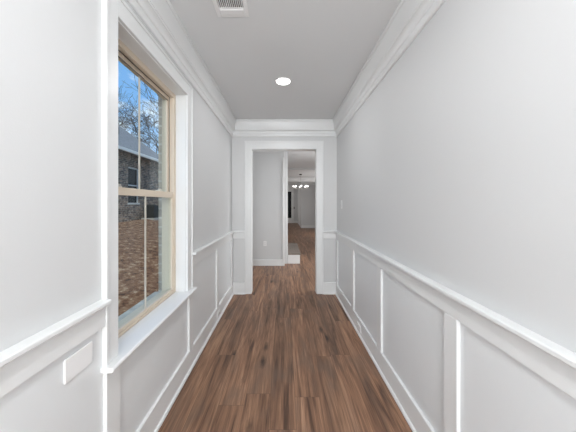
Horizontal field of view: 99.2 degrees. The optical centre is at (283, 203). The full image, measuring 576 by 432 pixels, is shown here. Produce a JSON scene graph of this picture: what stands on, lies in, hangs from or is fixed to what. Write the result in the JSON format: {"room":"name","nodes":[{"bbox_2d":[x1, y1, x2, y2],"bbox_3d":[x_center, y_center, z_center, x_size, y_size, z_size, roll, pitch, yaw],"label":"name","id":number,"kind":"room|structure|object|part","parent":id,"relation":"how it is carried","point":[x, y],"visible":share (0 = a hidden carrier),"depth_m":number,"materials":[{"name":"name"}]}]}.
{"room":"home hallway","nodes":[
{"label":"home hallway","id":0,"kind":"room"},
{"bbox_2d":[0,0,231,351],"bbox_3d":[-0.881,0.060,0.765,0.138,2.700,6.130,0,0,0],"label":"wall","id":1,"kind":"structure","parent":0,"point":[51,50],"depth_m":0.88,"materials":[{"name":"white paint"}]},
{"bbox_2d":[64,341,91,383],"bbox_3d":[-0.806,0.621,0.963,0.007,0.089,0.130,0,0,0],"label":"wall plate","id":2,"kind":"object","parent":1,"relation":"attached to","point":[74,364],"visible":1,"depth_m":0.95,"materials":[{"name":"white plastic"}]},
{"bbox_2d":[0,240,230,431],"bbox_3d":[-0.811,0.895,0.805,0.003,0.700,6.010,0,0,0],"label":"wall panel","id":3,"kind":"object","parent":1,"relation":"attached to","point":[43,402],"depth_m":1.23,"materials":[{"name":"white paint"}]},
{"bbox_2d":[0,231,233,431],"bbox_3d":[-0.802,0.851,0.805,0.020,0.788,6.010,0,0,0],"label":"trim","id":4,"kind":"structure","parent":1,"relation":"attached to","point":[19,370],"depth_m":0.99,"materials":[{"name":"white paint"}]},
{"bbox_2d":[101,0,197,372],"bbox_3d":[-0.911,-0.107,1.611,0.317,1.789,1.059,0,0,0],"label":"window","id":5,"kind":"structure","parent":1,"relation":"in","point":[125,40],"depth_m":1.55,"materials":[{"name":"white paint"}]},
{"bbox_3d":[-1.032,0.758,1.601,0.075,0.058,0.856,0,0,0],"label":"brick sill","id":6,"kind":"part","parent":5,"relation":"part of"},
{"bbox_3d":[-0.952,-0.458,1.601,0.032,0.812,0.784,0,0,0],"label":"sash","id":7,"kind":"part","parent":5,"relation":"part of","materials":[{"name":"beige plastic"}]},
{"bbox_3d":[-0.912,0.310,1.601,0.030,0.800,0.784,0,0,0],"label":"sash","id":8,"kind":"part","parent":5,"relation":"part of","materials":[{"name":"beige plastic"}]},
{"bbox_3d":[-0.944,-0.087,1.601,0.102,1.629,0.858,0,0,0],"label":"frame","id":9,"kind":"part","parent":5,"relation":"part of","materials":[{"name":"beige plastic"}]},
{"bbox_2d":[126,0,235,136],"bbox_3d":[-0.771,-1.166,0.815,0.083,0.248,6.030,0,0,0],"label":"trim","id":10,"kind":"structure","parent":1,"relation":"attached to","point":[160,17],"depth_m":1.84,"materials":[{"name":"white paint"}]},
{"bbox_2d":[136,284,233,431],"bbox_3d":[-0.795,1.327,0.815,0.034,0.165,6.030,0,0,0],"label":"baseboard","id":11,"kind":"structure","parent":1,"relation":"attached to","point":[160,409],"depth_m":1.86,"materials":[{"name":"white paint"}]},
{"bbox_2d":[158,95,161,291],"bbox_3d":[-0.995,0.210,0.835,0.090,3.600,6.270,0,0,0],"label":"wall","id":12,"kind":"structure","parent":0,"point":[159,97],"depth_m":2.03,"materials":[{"name":"paint"}]},
{"bbox_2d":[253,151,283,258],"bbox_3d":[-0.799,0.060,5.630,1.602,2.700,0.140,0,0,0],"label":"wall","id":13,"kind":"structure","parent":0,"point":[267,165],"depth_m":5.56,"materials":[{"name":"white paint"}]},
{"bbox_2d":[253,259,282,265],"bbox_3d":[-0.814,1.340,5.551,1.572,0.140,0.018,0,0,0],"label":"baseboard","id":14,"kind":"structure","parent":13,"relation":"attached to","point":[256,262],"depth_m":5.54,"materials":[{"name":"white paint"}]},
{"bbox_2d":[283,151,284,265],"bbox_3d":[-0.008,0.060,5.617,0.044,2.700,0.165,0,0,0],"label":"trim","id":15,"kind":"structure","parent":13,"relation":"attached to","point":[284,151],"depth_m":5.54,"materials":[{"name":"white paint"}]},
{"bbox_2d":[232,137,336,281],"bbox_3d":[-0.011,0.060,3.900,1.878,2.700,0.140,0,0,0],"label":"wall","id":16,"kind":"structure","parent":0,"point":[238,143],"depth_m":3.83,"materials":[{"name":"white paint"}]},
{"bbox_2d":[245,141,323,293],"bbox_3d":[0.001,0.218,3.900,1.226,2.383,0.196,0,0,0],"label":"door frame","id":17,"kind":"structure","parent":16,"relation":"in","point":[250,146],"depth_m":3.81,"materials":[{"name":"white paint"}]},
{"bbox_2d":[233,119,335,136],"bbox_3d":[0.008,-1.166,3.788,1.640,0.248,0.083,0,0,0],"label":"trim","id":18,"kind":"structure","parent":16,"relation":"attached to","point":[243,127],"depth_m":3.77,"materials":[{"name":"white paint"}]},
{"bbox_2d":[233,282,335,294],"bbox_3d":[0.008,1.320,3.813,1.640,0.180,0.034,0,0,0],"label":"baseboard","id":19,"kind":"structure","parent":16,"relation":"attached to","point":[238,287],"depth_m":3.81,"materials":[{"name":"white paint"}]},
{"bbox_2d":[233,233,335,238],"bbox_3d":[0.008,0.501,3.821,1.600,0.088,0.019,0,0,0],"label":"trim","id":20,"kind":"structure","parent":16,"relation":"attached to","point":[235,235],"depth_m":3.81,"materials":[{"name":"white paint"}]},
{"bbox_2d":[234,231,334,232],"bbox_3d":[0.008,0.441,3.807,1.640,0.032,0.047,0,0,0],"label":"trim","id":21,"kind":"structure","parent":16,"relation":"attached to","point":[234,231],"depth_m":3.80,"materials":[{"name":"white paint"}]},
{"bbox_2d":[158,223,411,431],"bbox_3d":[0.450,1.460,7.750,4.300,0.100,20.100,0,0,0],"label":"floor","id":22,"kind":"structure","parent":0,"point":[273,361],"depth_m":2.07,"materials":[{"name":"brown wood"}]},
{"bbox_2d":[288,243,300,263],"bbox_3d":[-0.159,1.008,6.517,1.092,0.805,1.564,0,0,0],"label":"staircase","id":23,"kind":"structure","parent":22,"relation":"on","point":[294,254],"depth_m":5.75,"materials":[{"name":"white paint"}]},
{"bbox_2d":[169,0,400,184],"bbox_3d":[0.450,-1.400,7.750,4.300,0.220,20.100,0,0,0],"label":"ceiling","id":24,"kind":"structure","parent":0,"point":[322,46],"depth_m":2.07,"materials":[{"name":"white paint"}]},
{"bbox_2d":[212,0,248,16],"bbox_3d":[-0.346,-1.284,1.503,0.217,0.012,0.366,0,0,0],"label":"ceiling vent","id":25,"kind":"object","parent":24,"relation":"in","point":[224,8],"visible":1,"depth_m":1.61,"materials":[{"name":"white plastic"}]},
{"bbox_2d":[275,77,291,85],"bbox_3d":[-0.008,-1.287,2.585,0.176,0.006,0.176,0,0,0],"label":"recessed light","id":26,"kind":"object","parent":24,"relation":"in","point":[283,81],"visible":1,"depth_m":2.58,"materials":[{"name":"white plastic"}]},
{"bbox_2d":[293,174,307,189],"bbox_3d":[0.735,-0.960,10.900,0.656,0.700,0.656,0,0,21],"label":"chandelier","id":27,"kind":"object","parent":24,"relation":"hanging from","point":[306,186],"visible":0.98,"depth_m":10.89,"materials":[{"name":"grey metal"}]},
{"bbox_2d":[288,168,314,169],"bbox_3d":[0.450,-1.268,9.050,4.100,0.045,0.100,0,0,0],"label":"trim","id":28,"kind":"structure","parent":24,"relation":"attached to","point":[288,168],"depth_m":9.00,"materials":[{"name":"white"}]},
{"bbox_2d":[285,151,287,263],"bbox_3d":[-0.756,0.060,5.800,1.688,2.700,0.120,0,0,0],"label":"wall","id":29,"kind":"structure","parent":0,"point":[286,152],"depth_m":5.74,"materials":[{"name":"white paint"}]},
{"bbox_2d":[294,189,297,220],"bbox_3d":[-0.307,0.010,17.750,2.585,2.800,0.100,0,0,0],"label":"wall","id":30,"kind":"structure","parent":0,"point":[295,190],"depth_m":17.70,"materials":[{"name":"white paint"}]},
{"bbox_2d":[288,188,293,222],"bbox_3d":[0.150,0.155,17.665,1.100,2.510,0.070,0,0,0],"label":"door","id":31,"kind":"structure","parent":30,"relation":"in","point":[290,190],"depth_m":17.68,"materials":[{"name":"white paint"}]},
{"bbox_3d":[0.320,0.095,17.693,0.420,1.910,0.006,0,0,0],"label":"glass pane","id":32,"kind":"part","parent":31,"relation":"part of","materials":[{"name":"black glass"}]},
{"bbox_2d":[298,183,300,226],"bbox_3d":[1.042,0.010,15.960,0.115,2.800,3.480,0,0,0],"label":"wall","id":33,"kind":"structure","parent":0,"point":[299,190],"depth_m":15.57,"materials":[{"name":"white paint"}]},
{"bbox_2d":[288,177,314,188],"bbox_3d":[0.450,-1.186,15.008,4.100,0.248,5.383,0,0,0],"label":"trim","id":34,"kind":"structure","parent":33,"relation":"attached to","point":[304,180],"depth_m":12.37,"materials":[{"name":"white paint"}]},
{"bbox_2d":[301,185,314,224],"bbox_3d":[1.742,0.010,14.160,1.515,2.800,0.120,0,0,0],"label":"wall","id":35,"kind":"structure","parent":0,"point":[307,195],"depth_m":14.10,"materials":[{"name":"white paint"}]},
{"bbox_2d":[301,225,314,227],"bbox_3d":[1.742,1.335,14.090,1.515,0.150,0.020,0,0,0],"label":"baseboard","id":36,"kind":"structure","parent":35,"relation":"attached to","point":[302,226],"depth_m":14.08,"materials":[{"name":"white paint"}]},
{"bbox_2d":[337,0,575,352],"bbox_3d":[0.878,0.060,0.765,0.100,2.700,6.130,0,0,0],"label":"wall","id":37,"kind":"structure","parent":0,"point":[458,168],"depth_m":1.03,"materials":[{"name":"white paint"}]},
{"bbox_2d":[357,321,360,333],"bbox_3d":[0.803,1.330,2.630,0.010,0.076,0.120,0,0,0],"label":"power outlet","id":38,"kind":"object","parent":37,"relation":"attached to","point":[358,324],"visible":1,"depth_m":2.62,"materials":[{"name":"white plastic"}]},
{"bbox_2d":[335,284,434,431],"bbox_3d":[0.811,1.327,0.815,0.034,0.165,6.030,0,0,0],"label":"baseboard","id":39,"kind":"structure","parent":37,"relation":"attached to","point":[409,408],"depth_m":1.86,"materials":[{"name":"white paint"}]},
{"bbox_2d":[333,0,444,136],"bbox_3d":[0.786,-1.166,0.815,0.083,0.248,6.030,0,0,0],"label":"trim","id":40,"kind":"structure","parent":37,"relation":"attached to","point":[410,17],"depth_m":1.84,"materials":[{"name":"white paint"}]},
{"bbox_2d":[335,231,575,431],"bbox_3d":[0.818,0.851,0.805,0.020,0.788,6.010,0,0,0],"label":"trim","id":41,"kind":"structure","parent":37,"relation":"attached to","point":[558,373],"depth_m":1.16,"materials":[{"name":"white paint"}]},
{"bbox_2d":[338,240,575,431],"bbox_3d":[0.827,0.895,0.805,0.003,0.700,6.010,0,0,0],"label":"wall panel","id":42,"kind":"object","parent":37,"relation":"attached to","point":[498,393],"depth_m":1.29,"materials":[{"name":"white paint"}]},
{"label":"outside","id":43,"kind":"structure","parent":0,"visible":0},
{"bbox_2d":[118,219,157,315],"bbox_3d":[-18.040,0.998,27.000,34.000,1.658,62.000,0,0,0],"label":"ground","id":44,"kind":"structure","parent":43,"point":[130,233],"depth_m":5.71,"materials":[{"name":"soil"}]},
{"bbox_2d":[118,92,154,142],"bbox_3d":[-24.158,-9.094,34.011,11.724,19.504,19.199,0,0,-20],"label":"bare tree","id":45,"kind":"object","parent":44,"relation":"on","point":[118,92],"visible":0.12,"depth_m":32.40,"materials":[{"name":"grey plant"}]},
{"bbox_2d":[120,110,153,146],"bbox_3d":[-18.979,-5.094,23.171,9.655,11.688,11.063,0,0,12],"label":"bare tree","id":46,"kind":"object","parent":44,"relation":"on","point":[135,110],"visible":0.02,"depth_m":25.84,"materials":[{"name":"grey plant"}]},
{"bbox_2d":[118,125,157,222],"bbox_3d":[-10.945,-2.744,6.950,9.910,7.708,12.700,0,0,0],"label":"brick house","id":47,"kind":"structure","parent":44,"relation":"on","point":[130,208],"depth_m":10.72,"materials":[{"name":"grey brick"}]},
{"bbox_3d":[-6.580,-0.760,10.590,0.020,1.460,0.640,0,0,0],"label":"pane","id":48,"kind":"part","parent":47,"relation":"part of","materials":[{"name":"clear glass"}]},
{"bbox_2d":[118,75,157,152],"bbox_3d":[-9.103,-3.681,18.047,6.780,8.834,10.263,0,0,-26],"label":"bare tree","id":49,"kind":"object","parent":44,"relation":"on","point":[150,100],"visible":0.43,"depth_m":15.64,"materials":[{"name":"grey plant"}]},
{"bbox_2d":[141,205,157,219],"bbox_3d":[-6.120,0.445,11.300,0.600,0.790,0.600,0,0,0],"label":"air conditioner","id":50,"kind":"object","parent":44,"relation":"on","point":[151,210],"visible":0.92,"depth_m":11.08,"materials":[{"name":"grey metal"}]}
]}

